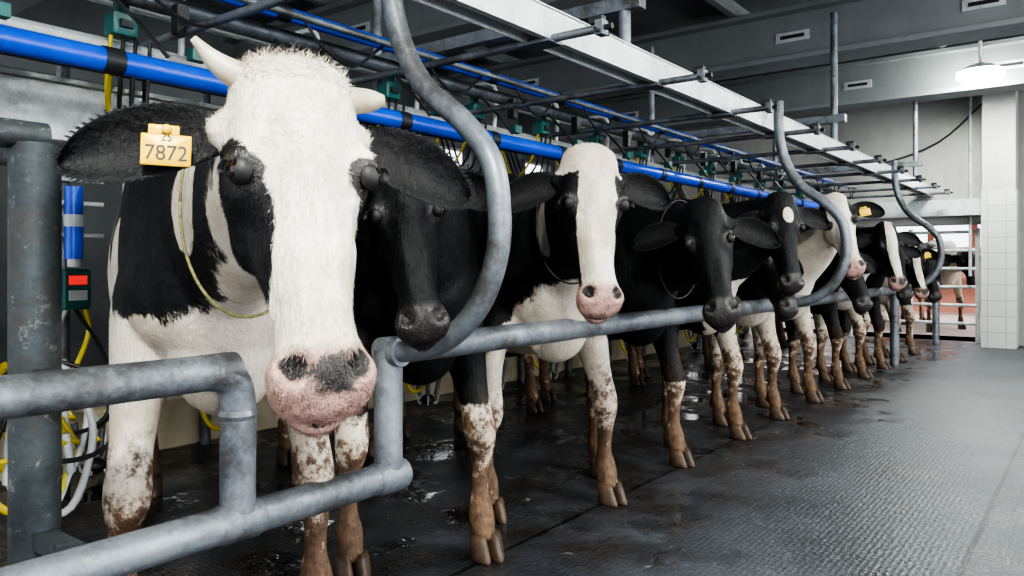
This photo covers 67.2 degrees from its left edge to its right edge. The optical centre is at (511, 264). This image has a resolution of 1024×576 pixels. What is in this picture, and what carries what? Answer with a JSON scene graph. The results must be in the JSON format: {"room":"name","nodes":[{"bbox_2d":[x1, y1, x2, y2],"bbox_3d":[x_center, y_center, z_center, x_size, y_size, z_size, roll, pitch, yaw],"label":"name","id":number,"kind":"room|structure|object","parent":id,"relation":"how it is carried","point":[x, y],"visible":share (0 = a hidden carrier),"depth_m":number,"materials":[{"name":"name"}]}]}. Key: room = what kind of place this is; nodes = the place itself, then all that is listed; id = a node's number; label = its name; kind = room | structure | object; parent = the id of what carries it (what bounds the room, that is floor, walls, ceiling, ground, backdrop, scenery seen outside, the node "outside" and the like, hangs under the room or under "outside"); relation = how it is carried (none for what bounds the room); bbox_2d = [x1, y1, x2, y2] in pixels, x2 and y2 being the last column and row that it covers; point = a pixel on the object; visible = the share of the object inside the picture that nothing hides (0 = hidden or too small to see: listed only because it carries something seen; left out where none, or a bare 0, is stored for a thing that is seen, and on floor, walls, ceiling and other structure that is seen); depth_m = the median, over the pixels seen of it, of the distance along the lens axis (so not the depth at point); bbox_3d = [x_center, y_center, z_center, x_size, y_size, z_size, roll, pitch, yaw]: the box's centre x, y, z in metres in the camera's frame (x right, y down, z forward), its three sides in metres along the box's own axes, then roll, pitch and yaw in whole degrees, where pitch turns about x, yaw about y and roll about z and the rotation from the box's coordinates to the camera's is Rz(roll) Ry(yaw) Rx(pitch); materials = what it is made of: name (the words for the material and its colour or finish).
{"room":"farm building","nodes":[
{"label":"farm building","id":0,"kind":"room"},
{"bbox_2d":[0,0,43,15],"bbox_3d":[0.075,-2.380,2.963,14.000,0.550,0.420,0,0,37],"label":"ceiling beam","id":1,"kind":"structure","parent":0,"point":[17,6],"depth_m":6.22,"materials":[{"name":"grey metal"}]},
{"bbox_2d":[0,0,554,374],"bbox_3d":[-3.843,-0.900,8.540,0.200,3.900,17.400,0,0,37],"label":"wall","id":2,"kind":"structure","parent":0,"point":[85,16],"depth_m":7.86,"materials":[{"name":"paint"}]},
{"bbox_2d":[0,328,1023,575],"bbox_3d":[1.351,1.150,4.632,15.000,0.200,17.000,0,0,37],"label":"floor","id":3,"kind":"structure","parent":0,"point":[916,468],"depth_m":3.58,"materials":[{"name":"rubber"}]},
{"bbox_2d":[0,117,86,565],"bbox_3d":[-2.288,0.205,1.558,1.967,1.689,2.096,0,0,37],"label":"steel column","id":4,"kind":"structure","parent":3,"relation":"on","point":[34,189],"depth_m":1.81,"materials":[{"name":"grey metal"}]},
{"bbox_2d":[0,66,223,145],"bbox_3d":[-2.642,-0.700,2.776,0.190,0.280,3.800,0,0,37],"label":"beam","id":5,"kind":"structure","parent":4,"relation":"on","point":[62,103],"depth_m":3.45,"materials":[{"name":"metal"}]},
{"bbox_2d":[0,405,108,516],"bbox_3d":[-1.824,0.680,2.918,0.222,0.740,0.613,0,0,37],"label":"cluster","id":6,"kind":"object","parent":3,"relation":"on","point":[68,436],"visible":0.19,"depth_m":2.97,"materials":[{"name":"plastic"}]},
{"bbox_2d":[0,359,108,476],"bbox_3d":[-2.100,0.680,3.381,0.222,0.740,0.613,0,0,37],"label":"cluster","id":7,"kind":"object","parent":3,"relation":"on","point":[67,415],"visible":0.11,"depth_m":3.46,"materials":[{"name":"rubber"}]},
{"bbox_2d":[56,65,108,475],"bbox_3d":[-2.144,0.000,3.803,0.394,2.100,0.346,0,0,37],"label":"milking machine","id":8,"kind":"object","parent":3,"relation":"on","point":[76,283],"visible":0.56,"depth_m":3.81,"materials":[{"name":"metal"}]},
{"bbox_2d":[200,93,256,444],"bbox_3d":[-1.670,0.000,4.423,0.394,2.100,0.346,0,0,37],"label":"milking machine","id":9,"kind":"object","parent":3,"relation":"on","point":[206,425],"visible":0.06,"depth_m":4.50,"materials":[{"name":"metal"}]},
{"bbox_2d":[51,36,475,575],"bbox_3d":[-0.999,0.298,2.572,0.729,1.504,3.275,0,0,-27],"label":"cow","id":10,"kind":"object","parent":3,"relation":"on","point":[236,225],"visible":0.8,"depth_m":1.26},
{"bbox_2d":[0,325,750,481],"bbox_3d":[-0.506,0.910,6.681,0.480,0.280,13.000,0,0,37],"label":"wall","id":11,"kind":"structure","parent":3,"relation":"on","point":[179,425],"depth_m":4.61,"materials":[{"name":"beige tile"}]},
{"bbox_2d":[276,168,504,575],"bbox_3d":[-0.633,0.314,3.355,0.761,1.473,2.792,0,0,-19],"label":"cow","id":12,"kind":"object","parent":3,"relation":"on","point":[417,268],"visible":0.45,"depth_m":2.55},
{"bbox_2d":[405,377,441,405],"bbox_3d":[-0.723,0.000,5.662,0.394,2.100,0.346,0,0,37],"label":"milking machine","id":13,"kind":"object","parent":3,"relation":"on","point":[427,398],"visible":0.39,"depth_m":5.58,"materials":[{"name":"metal"}]},
{"bbox_2d":[0,282,939,575],"bbox_3d":[1.685,0.631,5.069,0.106,0.838,13.100,0,0,37],"label":"rail","id":14,"kind":"object","parent":3,"relation":"on","point":[239,516],"visible":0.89,"depth_m":1.91,"materials":[{"name":"metal"}]},
{"bbox_2d":[381,0,511,366],"bbox_3d":[-0.207,-0.400,2.236,0.504,1.420,0.090,0,0,37],"label":"pipe","id":15,"kind":"object","parent":14,"relation":"attached to","point":[397,353],"visible":0.94,"depth_m":2.14,"materials":[{"name":"metal"}]},
{"bbox_2d":[773,101,851,307],"bbox_3d":[1.985,-0.400,5.103,0.504,1.420,0.090,0,0,37],"label":"pipe","id":16,"kind":"object","parent":14,"relation":"on","point":[798,182],"visible":0.91,"depth_m":5.06,"materials":[{"name":"metal"}]},
{"bbox_2d":[891,160,944,290],"bbox_3d":[4.239,-0.400,8.051,0.504,1.420,0.090,0,0,37],"label":"pipe","id":17,"kind":"object","parent":14,"relation":"attached to","point":[894,163],"visible":0.71,"depth_m":7.99,"materials":[{"name":"metal"}]},
{"bbox_2d":[462,143,507,389],"bbox_3d":[-0.249,0.000,6.282,0.394,2.100,0.346,0,0,37],"label":"milking machine","id":18,"kind":"object","parent":3,"relation":"on","point":[465,151],"visible":0.04,"depth_m":6.35,"materials":[{"name":"metal"}]},
{"bbox_2d":[403,142,671,525],"bbox_3d":[-0.081,0.311,3.898,0.790,1.477,2.989,0,0,-19],"label":"cow","id":19,"kind":"object","parent":3,"relation":"on","point":[560,265],"visible":0.5,"depth_m":3.01},
{"bbox_2d":[519,154,558,380],"bbox_3d":[0.225,0.000,6.901,0.394,2.100,0.346,0,0,37],"label":"milking machine","id":20,"kind":"object","parent":3,"relation":"on","point":[521,156],"visible":0.2,"depth_m":6.97,"materials":[{"name":"metal"}]},
{"bbox_2d":[566,357,571,370],"bbox_3d":[0.699,0.000,7.521,0.394,2.100,0.346,0,0,37],"label":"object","id":21,"kind":"object","parent":3,"relation":"on","point":[569,361],"visible":0.02,"depth_m":7.59,"materials":[{"name":"metal"}]},
{"bbox_2d":[608,340,641,362],"bbox_3d":[1.172,0.000,8.141,0.394,2.100,0.346,0,0,37],"label":"milking machine","id":22,"kind":"object","parent":3,"relation":"on","point":[610,341],"visible":0.08,"depth_m":8.10,"materials":[{"name":"metal"}]},
{"bbox_2d":[642,346,645,355],"bbox_3d":[1.646,0.000,8.760,0.394,2.100,0.346,0,0,37],"label":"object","id":23,"kind":"object","parent":3,"relation":"on","point":[643,347],"visible":0.02,"depth_m":8.84,"materials":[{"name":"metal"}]},
{"bbox_2d":[522,196,781,478],"bbox_3d":[0.396,0.314,4.537,0.658,1.473,3.014,0,0,-25],"label":"cow","id":24,"kind":"object","parent":3,"relation":"on","point":[659,254],"visible":0.55,"depth_m":3.66},
{"bbox_2d":[538,191,829,447],"bbox_3d":[0.855,0.315,5.247,0.690,1.469,2.830,0,0,-28],"label":"cow","id":25,"kind":"object","parent":3,"relation":"on","point":[779,209],"visible":0.19,"depth_m":4.33},
{"bbox_2d":[671,184,701,348],"bbox_3d":[2.120,0.000,9.380,0.394,2.100,0.346,0,0,37],"label":"milking machine","id":26,"kind":"object","parent":3,"relation":"on","point":[695,345],"visible":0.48,"depth_m":9.31,"materials":[{"name":"metal"}]},
{"bbox_2d":[697,188,701,344],"bbox_3d":[2.594,0.000,10.000,0.394,2.100,0.346,0,0,37],"label":"milking machine","id":27,"kind":"object","parent":3,"relation":"on","point":[698,189],"visible":0.02,"depth_m":10.08,"materials":[{"name":"metal"}]},
{"bbox_2d":[626,257,803,426],"bbox_3d":[1.257,0.316,5.915,0.684,1.468,2.669,0,0,-22],"label":"cow","id":28,"kind":"object","parent":3,"relation":"on","point":[761,284],"visible":0.16,"depth_m":5.08},
{"bbox_2d":[721,192,749,338],"bbox_3d":[3.067,0.000,10.619,0.394,2.100,0.346,0,0,37],"label":"milking machine","id":29,"kind":"object","parent":3,"relation":"on","point":[746,329],"visible":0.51,"depth_m":10.56,"materials":[{"name":"metal"}]},
{"bbox_2d":[635,192,884,407],"bbox_3d":[1.812,0.275,6.450,0.658,1.551,2.928,0,0,-25],"label":"cow","id":30,"kind":"object","parent":3,"relation":"on","point":[817,248],"visible":0.14,"depth_m":5.56},
{"bbox_2d":[681,247,877,393],"bbox_3d":[2.257,0.316,7.118,0.728,1.468,2.813,0,0,-20],"label":"cow","id":31,"kind":"object","parent":3,"relation":"on","point":[856,290],"visible":0.17,"depth_m":6.34},
{"bbox_2d":[736,221,920,381],"bbox_3d":[2.751,0.316,7.744,0.657,1.468,2.841,0,0,-24],"label":"cow","id":32,"kind":"object","parent":3,"relation":"on","point":[882,242],"visible":0.24,"depth_m":6.67},
{"bbox_2d":[775,244,937,363],"bbox_3d":[3.688,0.316,9.036,0.659,1.469,2.757,0,0,-23],"label":"cow","id":33,"kind":"object","parent":3,"relation":"on","point":[913,268],"visible":0.23,"depth_m":7.97},
{"bbox_2d":[775,245,949,356],"bbox_3d":[4.174,0.316,9.672,0.660,1.469,2.755,0,0,-23],"label":"cow","id":34,"kind":"object","parent":3,"relation":"on","point":[935,295],"visible":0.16,"depth_m":8.86},
{"bbox_2d":[838,226,920,372],"bbox_3d":[3.196,0.316,8.415,0.663,1.468,2.721,0,0,-23],"label":"cow","id":35,"kind":"object","parent":3,"relation":"on","point":[905,294],"visible":0.16,"depth_m":7.59},
{"bbox_2d":[811,228,979,342],"bbox_3d":[4.942,0.275,11.453,3.480,1.550,0.057,0,0,37],"label":"metal gate","id":36,"kind":"object","parent":3,"relation":"on","point":[976,231],"visible":0.34,"depth_m":10.48,"materials":[{"name":"metal"}]},
{"bbox_2d":[981,91,1018,348],"bbox_3d":[6.235,-0.875,9.835,0.380,3.850,0.400,0,0,37],"label":"tiled pillar","id":37,"kind":"structure","parent":3,"relation":"on","point":[999,192],"depth_m":9.68,"materials":[{"name":"white tile"}]},
{"bbox_2d":[186,0,1023,106],"bbox_3d":[1.351,-2.900,4.632,15.000,0.150,17.000,0,0,37],"label":"ceiling","id":38,"kind":"structure","parent":0,"point":[658,15],"depth_m":8.76,"materials":[{"name":"paint"}]},
{"bbox_2d":[223,0,602,69],"bbox_3d":[1.837,-2.380,5.267,14.000,0.550,0.420,0,0,37],"label":"ceiling beam","id":39,"kind":"structure","parent":38,"relation":"attached to","point":[426,24],"depth_m":7.54,"materials":[{"name":"grey metal"}]},
{"bbox_2d":[11,0,952,198],"bbox_3d":[1.143,-1.585,5.924,2.300,1.330,13.400,0,0,37],"label":"support frame","id":40,"kind":"object","parent":38,"relation":"hanging from","point":[566,34],"visible":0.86,"depth_m":4.37,"materials":[{"name":"metal"}]},
{"bbox_2d":[0,0,857,208],"bbox_3d":[0.512,-0.908,5.907,1.013,0.684,13.007,0,0,37],"label":"pipes","id":41,"kind":"object","parent":40,"relation":"attached to","point":[19,38],"visible":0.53,"depth_m":3.94,"materials":[{"name":"blue plastic"}]},
{"bbox_2d":[402,0,1023,115],"bbox_3d":[3.598,-2.380,7.571,14.000,0.550,0.420,0,0,37],"label":"ceiling beam","id":42,"kind":"structure","parent":38,"relation":"attached to","point":[796,36],"depth_m":7.97,"materials":[{"name":"grey metal"}]},
{"bbox_2d":[957,40,1004,84],"bbox_3d":[5.435,-2.366,8.936,0.476,0.508,0.476,0,0,37],"label":"lamp","id":43,"kind":"object","parent":38,"relation":"hanging from","point":[981,72],"visible":0.98,"depth_m":8.81,"materials":[{"name":"metal"}]},
{"bbox_2d":[306,0,952,98],"bbox_3d":[1.510,-2.740,4.510,9.680,0.140,16.500,0,0,37],"label":"ceiling purlins","id":44,"kind":"structure","parent":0,"point":[730,8],"depth_m":8.32,"materials":[{"name":"grey metal"}]},
{"bbox_2d":[518,36,1023,142],"bbox_3d":[5.238,-2.380,9.716,14.000,0.550,0.420,0,0,37],"label":"ceiling beam","id":45,"kind":"structure","parent":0,"point":[929,75],"depth_m":10.10,"materials":[{"name":"grey metal"}]},
{"bbox_2d":[555,90,1023,345],"bbox_3d":[6.384,-0.900,10.350,14.050,3.900,0.250,0,0,37],"label":"wall","id":46,"kind":"structure","parent":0,"point":[886,131],"depth_m":10.78,"materials":[{"name":"white paint"}]},
{"bbox_2d":[736,96,981,275],"bbox_3d":[4.720,-1.200,11.421,4.111,2.700,0.040,0,0,37],"label":"cable","id":47,"kind":"object","parent":46,"relation":"attached to","point":[970,97],"depth_m":10.31,"materials":[{"name":"black rubber"}]},
{"bbox_3d":[6.594,-0.900,0.623,0.250,3.900,17.000,0,0,37],"label":"wall","id":48,"kind":"structure","parent":0,"visible":0},
{"bbox_2d":[799,198,980,219],"bbox_3d":[4.892,-0.770,11.239,3.500,0.220,0.200,0,0,37],"label":"trim","id":49,"kind":"structure","parent":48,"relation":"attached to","point":[953,207],"depth_m":10.46,"materials":[{"name":"metal"}]},
{"label":"outside","id":50,"kind":"structure","parent":0,"visible":0},
{"bbox_2d":[783,311,980,341],"bbox_3d":[9.784,1.150,18.954,26.000,0.200,17.600,0,0,37],"label":"ground","id":51,"kind":"structure","parent":50,"point":[946,330],"depth_m":12.53,"materials":[{"name":"concrete"}]},
{"bbox_2d":[871,308,905,324],"bbox_3d":[6.772,0.316,14.193,0.658,1.468,3.115,0,0,9],"label":"cow","id":52,"kind":"object","parent":51,"relation":"on","point":[902,315],"visible":0.02,"depth_m":13.58},
{"bbox_2d":[899,240,956,331],"bbox_3d":[6.421,0.316,12.698,0.658,1.468,3.116,0,0,9],"label":"cow","id":53,"kind":"object","parent":51,"relation":"on","point":[952,259],"visible":0.08,"depth_m":12.04},
{"bbox_2d":[885,225,980,314],"bbox_3d":[7.763,-0.145,17.957,14.000,2.390,1.640,0,0,37],"label":"brick wall","id":54,"kind":"structure","parent":51,"relation":"on","point":[948,296],"depth_m":16.87,"materials":[{"name":"red brick"}]},
{"bbox_2d":[899,240,980,329],"bbox_3d":[7.222,0.316,13.218,0.658,1.468,3.114,0,0,9],"label":"cow","id":55,"kind":"object","parent":51,"relation":"on","point":[949,277],"visible":0.28,"depth_m":12.50}
]}

